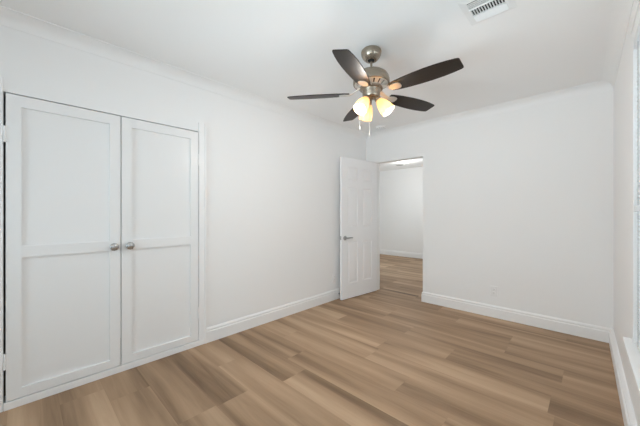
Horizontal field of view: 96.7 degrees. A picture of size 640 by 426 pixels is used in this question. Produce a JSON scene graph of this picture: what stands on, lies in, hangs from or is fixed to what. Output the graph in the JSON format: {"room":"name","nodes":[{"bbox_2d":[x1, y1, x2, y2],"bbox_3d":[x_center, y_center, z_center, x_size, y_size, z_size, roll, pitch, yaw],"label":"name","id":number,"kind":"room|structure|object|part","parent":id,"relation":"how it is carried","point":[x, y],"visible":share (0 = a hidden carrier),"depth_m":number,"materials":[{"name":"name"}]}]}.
{"room":"empty bedroom","nodes":[
{"label":"empty bedroom","id":0,"kind":"room"},
{"bbox_2d":[4,96,5,353],"bbox_3d":[-1.841,-0.010,2.489,0.650,2.460,1.750,0,0,44],"label":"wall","id":1,"kind":"structure","parent":0,"point":[4,96],"depth_m":2.23,"materials":[{"name":"white paint"}]},
{"bbox_2d":[0,25,365,402],"bbox_3d":[-0.994,-0.010,2.832,0.100,2.460,4.916,0,0,44],"label":"wall","id":2,"kind":"structure","parent":0,"point":[273,178],"depth_m":2.94,"materials":[{"name":"white paint"}]},
{"bbox_2d":[3,93,120,401],"bbox_3d":[-1.730,0.212,1.957,0.071,1.908,0.602,0,0,44],"label":"closet door","id":3,"kind":"structure","parent":2,"relation":"in","point":[63,162],"depth_m":1.95,"materials":[{"name":"white paint"}]},
{"bbox_3d":[-1.749,-0.230,1.982,0.006,0.882,0.460,0,0,44],"label":"panel","id":4,"kind":"part","parent":3,"relation":"part of","materials":[{"name":"white paint"}]},
{"bbox_3d":[-1.749,0.697,1.982,0.006,0.829,0.460,0,0,44],"label":"panel","id":5,"kind":"part","parent":3,"relation":"part of","materials":[{"name":"white paint"}]},
{"bbox_3d":[-1.544,0.253,2.134,0.047,0.058,0.058,0,0,44],"label":"knob","id":6,"kind":"part","parent":3,"relation":"part of","materials":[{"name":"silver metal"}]},
{"bbox_2d":[3,340,202,410],"bbox_3d":[-1.555,1.196,2.233,0.117,0.047,1.241,0,0,44],"label":"trim","id":7,"kind":"structure","parent":2,"relation":"attached to","point":[14,403],"depth_m":2.06,"materials":[{"name":"white paint"}]},
{"bbox_2d":[0,76,206,412],"bbox_3d":[-1.534,0.193,2.181,0.020,2.055,1.350,0,0,44],"label":"trim","id":8,"kind":"structure","parent":2,"relation":"attached to","point":[202,128],"depth_m":2.62,"materials":[{"name":"white paint"}]},
{"bbox_2d":[121,117,198,364],"bbox_3d":[-1.311,0.212,2.394,0.071,1.908,0.598,0,0,44],"label":"closet door","id":9,"kind":"structure","parent":2,"relation":"in","point":[160,310],"depth_m":2.38,"materials":[{"name":"white paint"}]},
{"bbox_3d":[-1.474,0.253,2.206,0.047,0.058,0.058,0,0,44],"label":"knob","id":10,"kind":"part","parent":9,"relation":"part of","materials":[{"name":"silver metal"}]},
{"bbox_3d":[-1.337,-0.230,2.413,0.006,0.882,0.456,0,0,44],"label":"panel","id":11,"kind":"part","parent":9,"relation":"part of","materials":[{"name":"white paint"}]},
{"bbox_3d":[-1.337,0.697,2.413,0.006,0.829,0.456,0,0,44],"label":"panel","id":12,"kind":"part","parent":9,"relation":"part of","materials":[{"name":"white paint"}]},
{"bbox_2d":[0,5,366,140],"bbox_3d":[-0.896,-1.198,2.807,0.076,0.084,4.816,0,0,44],"label":"trim","id":13,"kind":"structure","parent":2,"relation":"attached to","point":[10,18],"depth_m":2.28,"materials":[{"name":"white paint"}]},
{"bbox_2d":[207,288,339,342],"bbox_3d":[-0.917,1.151,2.828,0.016,0.137,4.816,0,0,44],"label":"baseboard","id":14,"kind":"structure","parent":2,"relation":"attached to","point":[222,330],"depth_m":3.15,"materials":[{"name":"white paint"}]},
{"bbox_2d":[0,0,612,170],"bbox_3d":[0.228,-1.290,4.194,6.180,0.100,8.575,0,0,44],"label":"ceiling","id":15,"kind":"structure","parent":0,"point":[274,50],"depth_m":2.04,"materials":[{"name":"white paint"}]},
{"bbox_2d":[287,45,463,136],"bbox_3d":[0.341,-0.906,2.172,1.194,0.667,1.253,0,0,8],"label":"ceiling fan","id":16,"kind":"object","parent":15,"relation":"hanging from","point":[370,81],"visible":1,"depth_m":2.08,"materials":[{"name":"brown wood"}]},
{"bbox_3d":[-0.012,-0.909,2.220,0.481,0.006,0.141,0,12,8],"label":"blade","id":17,"kind":"part","parent":16,"relation":"part of","materials":[{"name":"brown wood"}]},
{"bbox_3d":[0.317,-0.909,2.565,0.141,0.006,0.481,-12,2,-10],"label":"blade","id":18,"kind":"part","parent":16,"relation":"part of","materials":[{"name":"brown wood"}]},
{"bbox_3d":[0.214,-0.909,1.800,0.141,0.006,0.481,13,6,25],"label":"blade","id":19,"kind":"part","parent":16,"relation":"part of","materials":[{"name":"brown wood"}]},
{"bbox_3d":[0.310,-0.798,2.099,0.105,0.143,0.134,0,0,44],"label":"lamp shade","id":20,"kind":"part","parent":16,"relation":"part of","materials":[{"name":"white glass"}]},
{"bbox_3d":[0.371,-0.798,2.274,0.126,0.143,0.116,0,0,44],"label":"lamp shade","id":21,"kind":"part","parent":16,"relation":"part of","materials":[{"name":"white glass"}]},
{"bbox_2d":[355,77,387,88],"bbox_3d":[0.390,-0.965,2.166,0.256,0.042,0.256,0,0,44],"label":"vent","id":22,"kind":"object","parent":16,"relation":"attached to","point":[376,82],"depth_m":2.09,"materials":[{"name":"silver metal"}]},
{"bbox_3d":[0.494,-0.798,2.136,0.130,0.143,0.110,0,0,44],"label":"lamp shade","id":23,"kind":"part","parent":16,"relation":"part of","materials":[{"name":"white glass"}]},
{"bbox_3d":[0.747,-0.909,2.358,0.481,0.006,0.141,0,-12,-28],"label":"blade","id":24,"kind":"part","parent":16,"relation":"part of","materials":[{"name":"brown wood"}]},
{"bbox_3d":[0.683,-0.909,1.886,0.481,0.006,0.141,0,-12,44],"label":"blade","id":25,"kind":"part","parent":16,"relation":"part of","materials":[{"name":"brown wood"}]},
{"bbox_2d":[376,125,385,129],"bbox_3d":[0.875,-1.222,4.090,0.140,0.037,0.140,0,0,44],"label":"smoke detector","id":26,"kind":"object","parent":15,"relation":"attached to","point":[380,127],"visible":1,"depth_m":4.05,"materials":[{"name":"white plastic"}]},
{"bbox_2d":[398,160,411,163],"bbox_3d":[1.989,-1.212,6.734,0.356,0.057,0.356,0,0,44],"label":"ceiling lamp","id":27,"kind":"object","parent":15,"relation":"attached to","point":[405,161],"visible":0.71,"depth_m":6.65,"materials":[{"name":"white plastic"}]},
{"bbox_2d":[457,0,517,25],"bbox_3d":[1.000,-1.232,1.695,0.252,0.014,0.284,0,0,44],"label":"ceiling vent","id":28,"kind":"object","parent":15,"relation":"in","point":[475,11],"visible":1,"depth_m":1.71,"materials":[{"name":"white metal"}]},
{"bbox_2d":[0,254,623,425],"bbox_3d":[0.105,1.220,4.081,6.160,0.001,8.909,0,0,44],"label":"floor","id":29,"kind":"structure","parent":0,"point":[386,356],"depth_m":2.10,"materials":[{"name":"brown wood"}]},
{"bbox_2d":[380,167,422,253],"bbox_3d":[2.587,-0.010,7.802,4.600,2.460,0.100,0,0,44],"label":"wall","id":30,"kind":"structure","parent":0,"point":[401,190],"depth_m":7.99,"materials":[{"name":"white paint"}]},
{"bbox_2d":[380,249,422,258],"bbox_3d":[2.547,1.151,7.760,4.400,0.137,0.016,0,0,44],"label":"baseboard","id":31,"kind":"structure","parent":30,"relation":"attached to","point":[386,252],"depth_m":7.97,"materials":[{"name":"white paint"}]},
{"bbox_2d":[366,89,612,328],"bbox_3d":[0.701,-0.010,4.703,6.160,2.460,0.131,0,0,44],"label":"wall","id":32,"kind":"structure","parent":0,"point":[519,202],"depth_m":3.14,"materials":[{"name":"white paint"}]},
{"bbox_2d":[340,157,376,299],"bbox_3d":[0.596,0.214,4.177,0.779,1.988,0.104,0,0,-40],"label":"door","id":33,"kind":"structure","parent":32,"relation":"in","point":[358,178],"depth_m":4.16,"materials":[{"name":"white paint"}]},
{"bbox_2d":[376,156,422,289],"bbox_3d":[1.187,0.215,4.238,0.776,2.009,0.134,0,0,44],"label":"trim","id":34,"kind":"structure","parent":32,"relation":"attached to","point":[418,157],"depth_m":4.52,"materials":[{"name":"white paint"}]},
{"bbox_2d":[366,80,612,140],"bbox_3d":[1.716,-1.198,3.588,2.769,0.084,0.076,0,0,44],"label":"trim","id":35,"kind":"structure","parent":32,"relation":"attached to","point":[598,86],"depth_m":3.24,"materials":[{"name":"white paint"}]},
{"bbox_2d":[421,292,610,342],"bbox_3d":[1.782,1.151,3.657,2.769,0.137,0.147,0,0,44],"label":"baseboard","id":36,"kind":"structure","parent":32,"relation":"attached to","point":[589,331],"depth_m":3.12,"materials":[{"name":"white paint"}]},
{"bbox_2d":[613,0,639,425],"bbox_3d":[1.155,-0.010,0.849,0.140,2.460,5.090,0,0,43],"label":"wall","id":37,"kind":"structure","parent":0,"point":[622,91],"depth_m":1.88,"materials":[{"name":"white paint"}]},
{"bbox_2d":[602,0,633,88],"bbox_3d":[1.079,-1.198,0.927,0.076,0.084,4.800,0,0,43],"label":"trim","id":38,"kind":"structure","parent":37,"relation":"attached to","point":[621,9],"depth_m":1.96,"materials":[{"name":"white paint"}]},
{"bbox_2d":[609,329,636,425],"bbox_3d":[1.096,1.151,0.911,0.030,0.137,4.800,0,0,43],"label":"baseboard","id":39,"kind":"structure","parent":37,"relation":"attached to","point":[629,419],"depth_m":1.84,"materials":[{"name":"white paint"}]},
{"bbox_2d":[622,0,639,397],"bbox_3d":[1.329,-0.098,1.078,0.191,1.745,1.146,0,0,44],"label":"window","id":40,"kind":"structure","parent":37,"relation":"in","point":[633,355],"depth_m":1.46,"materials":[{"name":"white paint"}]},
{"bbox_3d":[1.315,0.688,1.092,0.136,0.026,1.146,0,0,43],"label":"sill","id":41,"kind":"part","parent":40,"relation":"part of","materials":[{"name":"white paint"}]},
{"bbox_3d":[1.292,-0.147,1.114,0.020,1.645,1.076,0,0,43],"label":"casing","id":42,"kind":"part","parent":40,"relation":"part of","materials":[{"name":"white paint"}]},
{"bbox_2d":[634,23,639,352],"bbox_3d":[1.306,-0.103,1.101,0.042,1.549,0.956,0,0,43],"label":"window blind","id":43,"kind":"object","parent":40,"relation":"attached to","point":[637,38],"visible":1,"depth_m":1.41,"materials":[{"name":"white plastic"}]},
{"bbox_3d":[1.304,-0.023,1.103,0.036,0.030,0.954,0,0,43],"label":"rail","id":44,"kind":"part","parent":43,"relation":"part of","materials":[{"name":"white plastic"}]},
{"bbox_3d":[1.304,0.662,1.102,0.026,0.018,0.954,0,0,43],"label":"rail","id":45,"kind":"part","parent":43,"relation":"part of","materials":[{"name":"white plastic"}]}
]}

